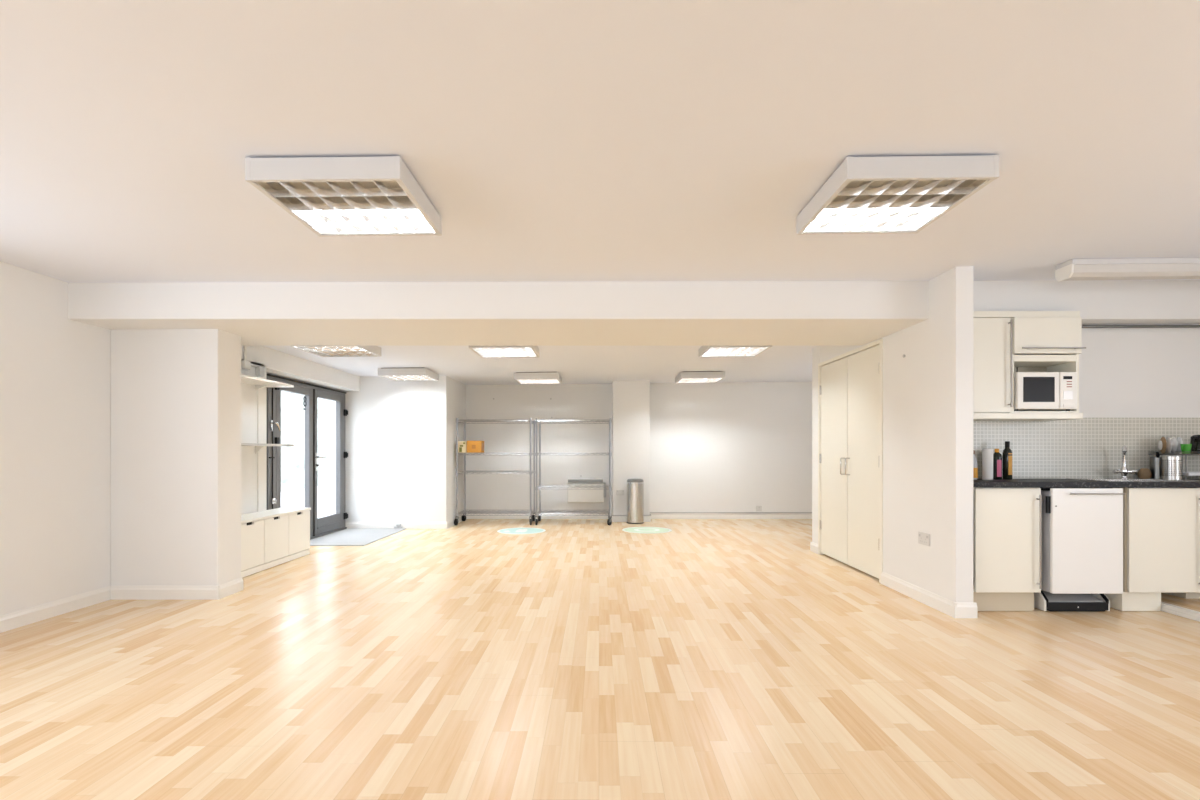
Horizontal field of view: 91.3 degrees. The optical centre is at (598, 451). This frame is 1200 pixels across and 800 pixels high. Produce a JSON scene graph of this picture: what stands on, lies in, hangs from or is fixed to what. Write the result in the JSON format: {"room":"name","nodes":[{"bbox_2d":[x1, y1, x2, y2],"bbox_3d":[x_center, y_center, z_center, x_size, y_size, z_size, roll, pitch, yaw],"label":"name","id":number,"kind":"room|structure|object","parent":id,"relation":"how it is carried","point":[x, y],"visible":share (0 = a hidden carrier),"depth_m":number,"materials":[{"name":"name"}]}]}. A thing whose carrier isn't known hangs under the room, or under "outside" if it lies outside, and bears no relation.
{"room":"empty office space","nodes":[
{"label":"empty office space","id":0,"kind":"room"},
{"bbox_2d":[0,261,343,615],"bbox_3d":[-3.752,-0.150,2.500,0.195,2.500,12.000,0,0,0],"label":"wall","id":1,"kind":"structure","parent":0,"point":[55,369],"depth_m":3.92,"materials":[{"name":"paint"}]},
{"bbox_2d":[0,586,110,632],"bbox_3d":[-3.647,1.050,0.495,0.015,0.100,7.790,0,0,0],"label":"baseboard","id":2,"kind":"structure","parent":1,"relation":"attached to","point":[13,620],"depth_m":3.91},
{"bbox_2d":[266,373,347,539],"bbox_3d":[-3.640,0.122,7.383,0.181,1.955,2.045,0,0,0],"label":"door","id":3,"kind":"structure","parent":1,"relation":"in","point":[325,525],"depth_m":7.38,"materials":[{"name":"grey metal"}]},
{"bbox_2d":[111,329,240,585],"bbox_3d":[-3.252,-0.050,4.535,0.805,2.300,0.290,0,0,0],"label":"pillar","id":4,"kind":"structure","parent":0,"point":[176,393],"depth_m":4.39,"materials":[{"name":"paint"}]},
{"bbox_2d":[110,586,219,599],"bbox_3d":[-3.245,1.050,4.383,0.820,0.100,0.015,0,0,0],"label":"baseboard","id":5,"kind":"structure","parent":4,"relation":"attached to","point":[117,592],"depth_m":4.37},
{"bbox_2d":[217,577,242,598],"bbox_3d":[-2.842,1.050,4.528,0.015,0.100,0.304,0,0,0],"label":"baseboard","id":6,"kind":"structure","parent":4,"relation":"attached to","point":[229,588],"depth_m":4.53,"materials":[{"name":"white wood"}]},
{"bbox_2d":[241,360,263,513],"bbox_3d":[-3.542,0.100,5.345,0.225,2.000,1.370,0,0,0],"label":"wall","id":7,"kind":"structure","parent":0,"point":[248,392],"depth_m":5.75,"materials":[{"name":"paint"}]},
{"bbox_2d":[242,346,263,375],"bbox_3d":[-3.408,-0.922,5.787,0.045,0.317,0.315,0,0,0],"label":"conduit","id":8,"kind":"object","parent":7,"relation":"attached to","point":[246,364],"visible":0.85,"depth_m":5.69,"materials":[{"name":"white plastic"}]},
{"bbox_2d":[257,367,265,511],"bbox_3d":[-3.425,-0.133,5.962,0.014,1.465,0.144,0,0,0],"label":"trim","id":9,"kind":"structure","parent":7,"relation":"attached to","point":[261,393],"depth_m":5.94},
{"bbox_2d":[241,374,293,389],"bbox_3d":[-3.290,-0.655,5.375,0.280,0.070,1.370,0,0,0],"label":"wall shelf","id":10,"kind":"object","parent":7,"relation":"attached to","point":[258,382],"visible":0.48,"depth_m":5.66,"materials":[{"name":"white laminate"}]},
{"bbox_2d":[241,443,293,453],"bbox_3d":[-3.289,-0.029,5.375,0.282,0.099,1.370,0,0,0],"label":"wall shelf","id":11,"kind":"object","parent":7,"relation":"attached to","point":[258,446],"visible":0.51,"depth_m":5.67,"materials":[{"name":"white laminate"}]},
{"bbox_2d":[241,346,359,390],"bbox_3d":[-3.542,-1.084,6.545,0.225,0.432,3.770,0,0,0],"label":"bulkhead","id":12,"kind":"object","parent":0,"point":[278,363],"visible":0.31,"depth_m":6.77,"materials":[{"name":"paint"}]},
{"bbox_2d":[344,376,465,521],"bbox_3d":[-3.020,-0.100,9.110,1.660,2.400,1.380,0,0,0],"label":"wall","id":13,"kind":"structure","parent":0,"point":[400,436],"depth_m":8.42,"materials":[{"name":"paint"}]},
{"bbox_2d":[345,522,446,528],"bbox_3d":[-2.915,1.050,8.412,1.480,0.100,0.015,0,0,0],"label":"baseboard","id":14,"kind":"structure","parent":13,"relation":"attached to","point":[409,525],"depth_m":8.40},
{"bbox_2d":[446,514,464,528],"bbox_3d":[-2.183,1.050,9.028,0.015,0.100,1.244,0,0,0],"label":"baseboard","id":15,"kind":"structure","parent":13,"relation":"attached to","point":[450,523],"depth_m":8.71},
{"bbox_2d":[68,281,928,345],"bbox_3d":[-0.652,-1.158,4.660,6.139,0.485,1.060,0,0,-2],"label":"beam","id":16,"kind":"structure","parent":0,"point":[617,313],"depth_m":4.18,"materials":[{"name":"paint"}]},
{"bbox_2d":[265,346,816,384],"bbox_3d":[0.225,-1.289,7.424,8.150,0.422,4.852,0,0,0],"label":"ceiling","id":17,"kind":"structure","parent":0,"point":[574,364],"depth_m":7.39,"materials":[{"name":"paint"}]},
{"bbox_2d":[291,346,380,356],"bbox_3d":[-2.579,-1.045,5.810,0.622,0.107,0.622,-1,0,0],"label":"ceiling light","id":18,"kind":"object","parent":17,"relation":"attached to","point":[322,351],"visible":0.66,"depth_m":5.87,"materials":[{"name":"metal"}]},
{"bbox_2d":[378,368,438,380],"bbox_3d":[-2.550,-1.045,7.895,0.622,0.107,0.622,-1,0,0],"label":"ceiling light","id":19,"kind":"object","parent":17,"relation":"attached to","point":[395,374],"visible":1,"depth_m":7.62,"materials":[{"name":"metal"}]},
{"bbox_2d":[469,346,538,357],"bbox_3d":[-0.950,-1.062,5.980,0.622,0.107,0.622,-1,0,0],"label":"ceiling light","id":20,"kind":"object","parent":17,"relation":"attached to","point":[482,351],"visible":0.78,"depth_m":5.98,"materials":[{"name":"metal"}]},
{"bbox_2d":[514,372,561,383],"bbox_3d":[-0.870,-1.063,8.440,0.622,0.107,0.622,-1,0,0],"label":"ceiling light","id":21,"kind":"object","parent":17,"relation":"attached to","point":[520,377],"visible":1,"depth_m":8.13,"materials":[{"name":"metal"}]},
{"bbox_2d":[675,371,724,383],"bbox_3d":[1.458,-1.089,8.545,0.622,0.107,0.622,-1,0,0],"label":"ceiling light","id":22,"kind":"object","parent":17,"relation":"attached to","point":[685,376],"visible":1,"depth_m":8.27,"materials":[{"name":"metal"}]},
{"bbox_2d":[698,346,771,357],"bbox_3d":[1.397,-1.088,6.100,0.622,0.107,0.622,-1,0,0],"label":"ceiling light","id":23,"kind":"object","parent":17,"relation":"attached to","point":[704,351],"visible":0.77,"depth_m":6.10,"materials":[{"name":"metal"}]},
{"bbox_2d":[0,0,1199,282],"bbox_3d":[0.875,-1.331,0.433,9.450,0.337,7.867,0,0,0],"label":"ceiling","id":24,"kind":"structure","parent":0,"point":[549,140],"depth_m":2.19,"materials":[{"name":"paint"}]},
{"bbox_2d":[245,156,441,236],"bbox_3d":[-1.107,-1.145,2.662,0.622,0.107,0.622,-1,0,0],"label":"ceiling light","id":25,"kind":"object","parent":24,"relation":"attached to","point":[331,196],"visible":1,"depth_m":2.55,"materials":[{"name":"metal"}]},
{"bbox_2d":[796,155,998,234],"bbox_3d":[1.323,-1.172,2.707,0.622,0.107,0.622,-1,0,0],"label":"ceiling light","id":26,"kind":"object","parent":24,"relation":"attached to","point":[891,194],"visible":1,"depth_m":2.60,"materials":[{"name":"metal"}]},
{"bbox_2d":[1055,258,1199,281],"bbox_3d":[4.114,-1.192,3.828,2.173,0.137,0.145,0,0,0],"label":"strip light","id":27,"kind":"object","parent":24,"relation":"attached to","point":[1114,268],"visible":1,"depth_m":3.77,"materials":[{"name":"plastic"}]},
{"bbox_2d":[0,519,1199,799],"bbox_3d":[0.900,1.150,3.150,9.300,0.100,13.300,0,0,0],"label":"floor","id":28,"kind":"structure","parent":0,"point":[574,659],"depth_m":2.81,"materials":[{"name":"brown wood"}]},
{"bbox_2d":[241,508,310,577],"bbox_3d":[-3.260,0.847,5.650,0.331,0.498,1.320,0,0,0],"label":"cabinet","id":29,"kind":"object","parent":28,"relation":"on","point":[270,538],"visible":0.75,"depth_m":5.62,"materials":[{"name":"white laminate"}]},
{"bbox_2d":[310,528,406,545],"bbox_3d":[-3.170,1.095,7.630,0.840,0.010,1.520,0,0,0],"label":"doormat","id":30,"kind":"object","parent":28,"relation":"on","point":[349,536],"visible":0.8,"depth_m":7.48,"materials":[{"name":"white fabric"}]},
{"bbox_2d":[394,524,402,528],"bbox_3d":[-2.860,1.063,8.385,0.120,0.074,0.066,0,0,0],"label":"door stop","id":31,"kind":"object","parent":28,"relation":"on","point":[398,526],"visible":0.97,"depth_m":8.36,"materials":[{"name":"grey plastic"}]},
{"bbox_2d":[454,418,535,524],"bbox_3d":[-1.590,0.294,9.071,1.183,1.612,0.623,0,0,0],"label":"wire rack","id":32,"kind":"object","parent":28,"relation":"on","point":[530,421],"visible":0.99,"depth_m":9.01,"materials":[{"name":"metal"}]},
{"bbox_2d":[458,441,466,452],"bbox_3d":[-2.072,-0.076,8.954,0.120,0.171,0.191,0,0,0],"label":"carton","id":33,"kind":"object","parent":32,"relation":"on","point":[462,445],"visible":0.85,"depth_m":8.86,"materials":[{"name":"beige cardboard"}]},
{"bbox_2d":[467,441,483,452],"bbox_3d":[-1.894,-0.082,9.020,0.222,0.181,0.245,0,0,0],"label":"cardboard box","id":34,"kind":"object","parent":32,"relation":"on","point":[472,446],"visible":1,"depth_m":8.90,"materials":[{"name":"orange cardboard"}]},
{"bbox_2d":[458,419,533,423],"bbox_3d":[-1.584,-0.471,9.100,1.115,0.039,0.527,0,0,0],"label":"wire shelf","id":35,"kind":"object","parent":32,"relation":"attached to","point":[530,421],"depth_m":9.36,"materials":[{"name":"metal"}]},
{"bbox_2d":[458,453,533,454],"bbox_3d":[-1.584,0.029,9.100,1.115,0.039,0.527,0,0,0],"label":"wire shelf","id":36,"kind":"object","parent":32,"relation":"attached to","point":[458,453],"depth_m":8.84,"materials":[{"name":"metal"}]},
{"bbox_2d":[458,470,533,473],"bbox_3d":[-1.584,0.314,9.100,1.115,0.039,0.527,0,0,0],"label":"wire shelf","id":37,"kind":"object","parent":32,"relation":"attached to","point":[465,472],"depth_m":8.99,"materials":[{"name":"metal"}]},
{"bbox_2d":[458,510,533,515],"bbox_3d":[-1.584,0.939,9.100,1.115,0.039,0.527,0,0,0],"label":"wire shelf","id":38,"kind":"object","parent":32,"relation":"attached to","point":[463,512],"depth_m":8.93,"materials":[{"name":"metal"}]},
{"bbox_2d":[497,528,545,533],"bbox_3d":[-1.080,1.098,8.190,0.670,0.004,0.670,0,0,0],"label":"floor sticker","id":39,"kind":"object","parent":28,"relation":"on","point":[508,530],"visible":1,"depth_m":8.20,"materials":[{"name":"plastic"}]},
{"bbox_2d":[535,418,611,524],"bbox_3d":[-0.385,0.294,9.073,1.172,1.612,0.627,0,0,0],"label":"wire rack","id":40,"kind":"object","parent":28,"relation":"on","point":[609,521],"visible":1,"depth_m":9.01,"materials":[{"name":"metal"}]},
{"bbox_2d":[538,453,606,454],"bbox_3d":[-0.384,0.029,9.100,1.119,0.039,0.527,0,0,0],"label":"wire shelf","id":41,"kind":"object","parent":40,"relation":"attached to","point":[538,453],"depth_m":8.84,"materials":[{"name":"metal"}]},
{"bbox_2d":[537,485,608,488],"bbox_3d":[-0.384,0.544,9.100,1.119,0.039,0.527,0,0,0],"label":"wire shelf","id":42,"kind":"object","parent":40,"relation":"attached to","point":[538,487],"depth_m":8.98,"materials":[{"name":"metal"}]},
{"bbox_2d":[538,419,608,423],"bbox_3d":[-0.384,-0.471,9.100,1.119,0.039,0.527,0,0,0],"label":"wire shelf","id":43,"kind":"object","parent":40,"relation":"attached to","point":[539,421],"depth_m":9.36,"materials":[{"name":"metal"}]},
{"bbox_2d":[537,510,609,515],"bbox_3d":[-0.384,0.939,9.100,1.119,0.039,0.527,0,0,0],"label":"wire shelf","id":44,"kind":"object","parent":40,"relation":"attached to","point":[541,512],"depth_m":8.93,"materials":[{"name":"metal"}]},
{"bbox_2d":[627,479,643,523],"bbox_3d":[0.560,0.759,9.090,0.268,0.682,0.268,0,0,0],"label":"waste bin","id":45,"kind":"object","parent":28,"relation":"on","point":[635,487],"visible":1,"depth_m":8.98,"materials":[{"name":"metal"}]},
{"bbox_2d":[622,527,671,532],"bbox_3d":[0.675,1.098,8.270,0.700,0.004,0.700,0,0,0],"label":"floor sticker","id":46,"kind":"object","parent":28,"relation":"on","point":[631,529],"visible":1,"depth_m":8.21,"materials":[{"name":"plastic"}]},
{"bbox_2d":[973,488,1041,610],"bbox_3d":[2.765,0.669,4.201,0.510,0.855,0.478,0,0,0],"label":"base cabinet","id":47,"kind":"object","parent":28,"relation":"on","point":[1007,522],"visible":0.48,"depth_m":4.00,"materials":[{"name":"beige laminate"}]},
{"bbox_2d":[1034,488,1124,610],"bbox_3d":[3.281,0.669,4.168,0.503,0.853,0.505,0,0,0],"label":"dishwasher","id":48,"kind":"object","parent":28,"relation":"on","point":[1082,528],"visible":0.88,"depth_m":3.96,"materials":[{"name":"white metal"}]},
{"bbox_2d":[1105,488,1199,610],"bbox_3d":[3.860,0.669,4.201,0.516,0.855,0.478,0,0,0],"label":"base cabinet","id":49,"kind":"object","parent":28,"relation":"on","point":[1161,526],"visible":0.53,"depth_m":4.00,"materials":[{"name":"beige laminate"}]},
{"bbox_2d":[1161,593,1199,611],"bbox_3d":[4.676,1.075,3.365,1.528,0.049,2.130,0,0,0],"label":"platform","id":50,"kind":"object","parent":28,"relation":"on","point":[1193,604],"depth_m":4.12,"materials":[{"name":"brown wood"}]},
{"bbox_2d":[1161,602,1199,621],"bbox_3d":[3.910,1.073,3.365,0.050,0.052,2.130,0,0,0],"label":"edging","id":51,"kind":"object","parent":50,"relation":"attached to","point":[1169,608],"depth_m":3.93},
{"bbox_2d":[1166,593,1199,598],"bbox_3d":[4.751,0.645,4.201,1.258,0.807,0.478,0,0,0],"label":"base cabinet","id":52,"kind":"object","parent":50,"relation":"on","point":[1183,595],"visible":0.03,"depth_m":4.20,"materials":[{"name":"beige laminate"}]},
{"bbox_2d":[973,479,1199,487],"bbox_3d":[3.966,0.221,4.202,2.948,0.038,0.474,0,0,0],"label":"countertop","id":53,"kind":"structure","parent":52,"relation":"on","point":[979,483],"depth_m":3.96,"materials":[{"name":"black stone"}]},
{"bbox_2d":[973,450,977,479],"bbox_3d":[2.757,0.095,4.330,0.062,0.215,0.062,0,0,0],"label":"sauce bottle","id":54,"kind":"object","parent":53,"relation":"on","point":[975,465],"visible":0.39,"depth_m":4.30,"materials":[{"name":"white plastic"}]},
{"bbox_2d":[982,449,992,479],"bbox_3d":[2.860,0.089,4.320,0.070,0.225,0.070,0,0,0],"label":"paper towel roll","id":55,"kind":"object","parent":53,"relation":"on","point":[987,454],"visible":1,"depth_m":4.29,"materials":[{"name":"paper"}]},
{"bbox_2d":[993,449,1001,479],"bbox_3d":[2.935,0.088,4.330,0.064,0.227,0.065,0,0,0],"label":"bottle","id":56,"kind":"object","parent":53,"relation":"on","point":[997,457],"visible":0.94,"depth_m":4.30,"materials":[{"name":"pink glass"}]},
{"bbox_2d":[1002,441,1011,479],"bbox_3d":[2.998,0.062,4.309,0.060,0.280,0.061,0,0,0],"label":"bottle","id":57,"kind":"object","parent":53,"relation":"on","point":[1007,452],"visible":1,"depth_m":4.29,"materials":[{"name":"black glass"}]},
{"bbox_2d":[1112,446,1139,478],"bbox_3d":[3.880,0.076,4.306,0.169,0.245,0.129,0,0,0],"label":"tap","id":58,"kind":"object","parent":53,"relation":"on","point":[1123,471],"visible":1,"depth_m":4.33,"materials":[{"name":"silver metal"}]},
{"bbox_2d":[1066,478,1199,487],"bbox_3d":[4.025,0.278,4.215,1.050,0.165,0.370,0,0,0],"label":"sink","id":59,"kind":"object","parent":53,"relation":"in","point":[1094,479],"visible":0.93,"depth_m":4.28,"materials":[{"name":"metal"}]},
{"bbox_2d":[1138,468,1151,478],"bbox_3d":[4.066,0.160,4.375,0.076,0.076,0.076,0,0,0],"label":"sponge","id":60,"kind":"object","parent":59,"relation":"on","point":[1143,473],"visible":0.98,"depth_m":4.35,"materials":[{"name":"brown"}]},
{"bbox_2d":[1150,457,1161,478],"bbox_3d":[4.155,0.118,4.365,0.088,0.160,0.088,0,0,0],"label":"pot","id":61,"kind":"object","parent":59,"relation":"on","point":[1155,463],"visible":0.65,"depth_m":4.34,"materials":[{"name":"metal"}]},
{"bbox_2d":[1161,456,1182,479],"bbox_3d":[4.148,0.112,4.250,0.114,0.172,0.114,0,0,0],"label":"pot","id":62,"kind":"object","parent":59,"relation":"on","point":[1172,466],"visible":1,"depth_m":4.21,"materials":[{"name":"metal"}]},
{"bbox_2d":[1148,453,1199,479],"bbox_3d":[4.425,0.098,4.305,0.600,0.201,0.220,0,0,0],"label":"dish rack","id":63,"kind":"object","parent":59,"relation":"on","point":[1185,473],"visible":0.69,"depth_m":4.22,"materials":[{"name":"metal"}]},
{"bbox_2d":[1158,437,1165,452],"bbox_3d":[4.165,-0.050,4.345,0.019,0.125,0.126,0,0,29],"label":"plate","id":64,"kind":"object","parent":63,"relation":"on","point":[1162,443],"visible":0.99,"depth_m":4.32,"materials":[{"name":"white ceramic"}]},
{"bbox_2d":[1166,437,1171,452],"bbox_3d":[4.205,-0.050,4.345,0.019,0.125,0.126,0,0,29],"label":"plate","id":65,"kind":"object","parent":63,"relation":"on","point":[1168,439],"visible":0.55,"depth_m":4.31,"materials":[{"name":"white ceramic"}]},
{"bbox_2d":[1171,437,1176,452],"bbox_3d":[4.245,-0.050,4.345,0.019,0.125,0.126,0,0,29],"label":"plate","id":66,"kind":"object","parent":63,"relation":"on","point":[1174,440],"visible":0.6,"depth_m":4.31,"materials":[{"name":"white ceramic"}]},
{"bbox_2d":[1148,453,1199,454],"bbox_3d":[4.425,0.011,4.310,0.600,0.027,0.210,0,0,0],"label":"shelf","id":67,"kind":"object","parent":63,"relation":"attached to","point":[1148,453],"depth_m":4.21,"materials":[{"name":"metal"}]},
{"bbox_2d":[1177,437,1182,452],"bbox_3d":[4.285,-0.050,4.345,0.019,0.125,0.126,0,0,29],"label":"plate","id":68,"kind":"object","parent":63,"relation":"on","point":[1179,439],"visible":0.53,"depth_m":4.32,"materials":[{"name":"white ceramic"}]},
{"bbox_2d":[1180,444,1191,452],"bbox_3d":[4.231,-0.022,4.237,0.068,0.070,0.060,0,0,21],"label":"cup","id":69,"kind":"object","parent":63,"relation":"on","point":[1185,448],"visible":0.98,"depth_m":4.22,"materials":[{"name":"green plastic"}]},
{"bbox_2d":[1182,472,1199,475],"bbox_3d":[4.463,0.159,4.304,0.495,0.022,0.218,0,0,0],"label":"tray","id":70,"kind":"object","parent":63,"relation":"on","point":[1184,473],"depth_m":4.20,"materials":[{"name":"silver metal"}]},
{"bbox_2d":[1190,435,1199,452],"bbox_3d":[4.367,-0.057,4.290,0.163,0.140,0.119,0,0,0],"label":"jug","id":71,"kind":"object","parent":63,"relation":"on","point":[1195,439],"visible":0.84,"depth_m":4.26,"materials":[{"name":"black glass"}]},
{"bbox_2d":[612,380,649,514],"bbox_3d":[0.508,-0.100,9.475,0.583,2.400,0.450,0,0,0],"label":"pillar","id":72,"kind":"structure","parent":0,"point":[630,399],"depth_m":9.25,"materials":[{"name":"paint"}]},
{"bbox_2d":[616,490,623,494],"bbox_3d":[0.335,0.637,9.244,0.130,0.085,0.012,0,0,0],"label":"wall socket","id":73,"kind":"object","parent":72,"relation":"attached to","point":[618,492],"visible":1,"depth_m":9.24,"materials":[{"name":"plastic"}]},
{"bbox_2d":[612,516,650,521],"bbox_3d":[0.508,1.052,9.242,0.607,0.095,0.015,0,0,0],"label":"baseboard","id":74,"kind":"structure","parent":72,"relation":"attached to","point":[614,518],"depth_m":9.24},
{"bbox_2d":[466,382,811,512],"bbox_3d":[1.025,-0.100,9.725,6.550,2.400,0.150,0,0,0],"label":"wall","id":75,"kind":"structure","parent":0,"point":[723,446],"depth_m":9.65,"materials":[{"name":"paint"}]},
{"bbox_2d":[466,514,608,518],"bbox_3d":[-0.987,1.052,9.643,2.407,0.095,0.015,0,0,0],"label":"baseboard","id":76,"kind":"structure","parent":75,"relation":"attached to","point":[467,517],"depth_m":9.63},
{"bbox_2d":[567,479,605,502],"bbox_3d":[-0.202,0.635,9.590,0.627,0.380,0.110,0,0,0],"label":"wall heater","id":77,"kind":"object","parent":75,"relation":"attached to","point":[595,494],"visible":1,"depth_m":9.54,"materials":[{"name":"white plastic"}]},
{"bbox_2d":[568,479,602,481],"bbox_3d":[-0.220,0.471,9.592,0.570,0.050,0.095,0,0,0],"label":"grille","id":78,"kind":"object","parent":77,"relation":"attached to","point":[569,480],"depth_m":9.55,"materials":[{"name":"metal"}]},
{"bbox_2d":[532,512,811,515],"bbox_3d":[0.975,0.997,9.440,6.250,0.018,0.420,0,0,0],"label":"trim","id":79,"kind":"structure","parent":75,"relation":"attached to","point":[532,512],"depth_m":9.63,"materials":[{"name":"grey plastic"}]},
{"bbox_2d":[650,513,811,518],"bbox_3d":[2.475,1.052,9.643,3.350,0.095,0.015,0,0,0],"label":"baseboard","id":80,"kind":"structure","parent":75,"relation":"attached to","point":[653,515],"depth_m":9.63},
{"bbox_2d":[756,506,761,510],"bbox_3d":[2.630,0.927,9.644,0.090,0.085,0.012,0,0,0],"label":"wall socket","id":81,"kind":"object","parent":75,"relation":"attached to","point":[758,508],"visible":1,"depth_m":9.64,"materials":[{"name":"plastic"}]},
{"bbox_2d":[812,267,972,617],"bbox_3d":[2.422,-0.150,5.208,0.135,2.500,2.644,0,0,0],"label":"wall","id":82,"kind":"structure","parent":0,"point":[928,392],"depth_m":4.20,"materials":[{"name":"paint"}]},
{"bbox_2d":[810,542,817,553],"bbox_3d":[2.362,1.050,6.435,0.015,0.100,0.220,0,0,0],"label":"baseboard","id":83,"kind":"structure","parent":82,"relation":"attached to","point":[814,547],"depth_m":6.42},
{"bbox_2d":[820,357,847,563],"bbox_3d":[2.375,0.084,5.960,0.086,1.989,0.673,0,0,0],"label":"door","id":84,"kind":"structure","parent":82,"relation":"in","point":[834,376],"depth_m":5.93,"materials":[{"name":"beige paint"}]},
{"bbox_2d":[818,338,882,582],"bbox_3d":[2.380,0.075,5.612,0.040,2.050,1.425,0,0,0],"label":"door frame","id":85,"kind":"structure","parent":82,"relation":"attached to","point":[879,342],"depth_m":4.94,"materials":[{"name":"beige paint"}]},
{"bbox_2d":[845,345,878,578],"bbox_3d":[2.375,0.084,5.279,0.086,1.989,0.675,0,0,0],"label":"door","id":86,"kind":"structure","parent":82,"relation":"in","point":[863,367],"depth_m":5.28,"materials":[{"name":"beige paint"}]},
{"bbox_2d":[918,531,929,545],"bbox_3d":[2.364,0.631,4.270,0.012,0.088,0.148,0,0,0],"label":"wall socket","id":87,"kind":"object","parent":82,"relation":"attached to","point":[923,538],"visible":1,"depth_m":4.26,"materials":[{"name":"plastic"}]},
{"bbox_2d":[953,603,976,617],"bbox_3d":[2.430,1.050,3.893,0.150,0.100,0.015,0,0,0],"label":"baseboard","id":88,"kind":"structure","parent":82,"relation":"attached to","point":[963,610],"depth_m":3.88,"materials":[{"name":"white wood"}]},
{"bbox_2d":[973,280,1199,324],"bbox_3d":[3.965,-1.179,4.362,2.970,0.443,0.276,0,0,0],"label":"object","id":89,"kind":"structure","parent":0,"point":[1099,302],"depth_m":4.26,"materials":[{"name":"paint"}]},
{"bbox_2d":[977,324,1199,478],"bbox_3d":[4.020,-0.150,4.500,3.060,2.500,0.100,0,0,0],"label":"wall","id":90,"kind":"structure","parent":0,"point":[1124,372],"depth_m":4.45,"materials":[{"name":"paint"}]},
{"bbox_2d":[973,318,1012,412],"bbox_3d":[2.708,-0.613,4.276,0.427,0.674,0.324,0,0,0],"label":"upper cabinet","id":91,"kind":"object","parent":90,"relation":"attached to","point":[992,337],"visible":0.44,"depth_m":4.15,"materials":[{"name":"beige laminate"}]},
{"bbox_2d":[1012,317,1085,412],"bbox_3d":[3.164,-0.613,4.270,0.481,0.674,0.338,0,0,0],"label":"upper cabinet","id":92,"kind":"object","parent":90,"relation":"attached to","point":[1059,338],"visible":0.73,"depth_m":4.13,"materials":[{"name":"beige laminate"}]},
{"bbox_2d":[973,311,1079,317],"bbox_3d":[2.946,-0.975,4.175,0.908,0.043,0.060,0,0,0],"label":"board","id":93,"kind":"object","parent":92,"relation":"attached to","point":[976,314],"visible":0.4,"depth_m":4.15,"materials":[{"name":"beige laminate"}]},
{"bbox_2d":[973,413,1082,420],"bbox_3d":[2.951,-0.254,4.287,0.918,0.040,0.303,0,0,0],"label":"shelf","id":94,"kind":"object","parent":92,"relation":"attached to","point":[976,416],"visible":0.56,"depth_m":4.13,"materials":[{"name":"beige laminate"}]},
{"bbox_2d":[1014,372,1076,410],"bbox_3d":[3.156,-0.427,4.264,0.424,0.274,0.272,0,0,0],"label":"microwave","id":95,"kind":"object","parent":92,"relation":"in","point":[1033,391],"visible":0.86,"depth_m":4.13,"materials":[{"name":"white plastic"}]},
{"bbox_2d":[973,418,1199,477],"bbox_3d":[3.970,-0.030,4.445,2.960,0.460,0.010,0,0,0],"label":"backsplash","id":96,"kind":"structure","parent":90,"relation":"attached to","point":[1085,447],"depth_m":4.44,"materials":[{"name":"tile"}]},
{"bbox_2d":[1082,325,1199,327],"bbox_3d":[4.430,-0.948,4.425,2.020,0.027,0.022,0,0,0],"label":"pipe","id":97,"kind":"object","parent":90,"relation":"attached to","point":[1083,326],"visible":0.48,"depth_m":4.42,"materials":[{"name":"metal"}]},
{"label":"outside","id":98,"kind":"structure","parent":0,"visible":0},
{"bbox_2d":[281,485,329,517],"bbox_3d":[-8.877,1.170,14.000,10.245,0.100,32.000,0,0,0],"label":"pavement","id":99,"kind":"structure","parent":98,"point":[295,498],"depth_m":13.84,"materials":[{"name":"white concrete"}]},
{"bbox_2d":[281,391,329,491],"bbox_3d":[-9.502,-0.699,16.000,1.139,5.399,28.002,0,0,0],"label":"door glass","id":100,"kind":"object","parent":99,"relation":"on","point":[292,412],"visible":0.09,"depth_m":17.99,"materials":[{"name":"white"}]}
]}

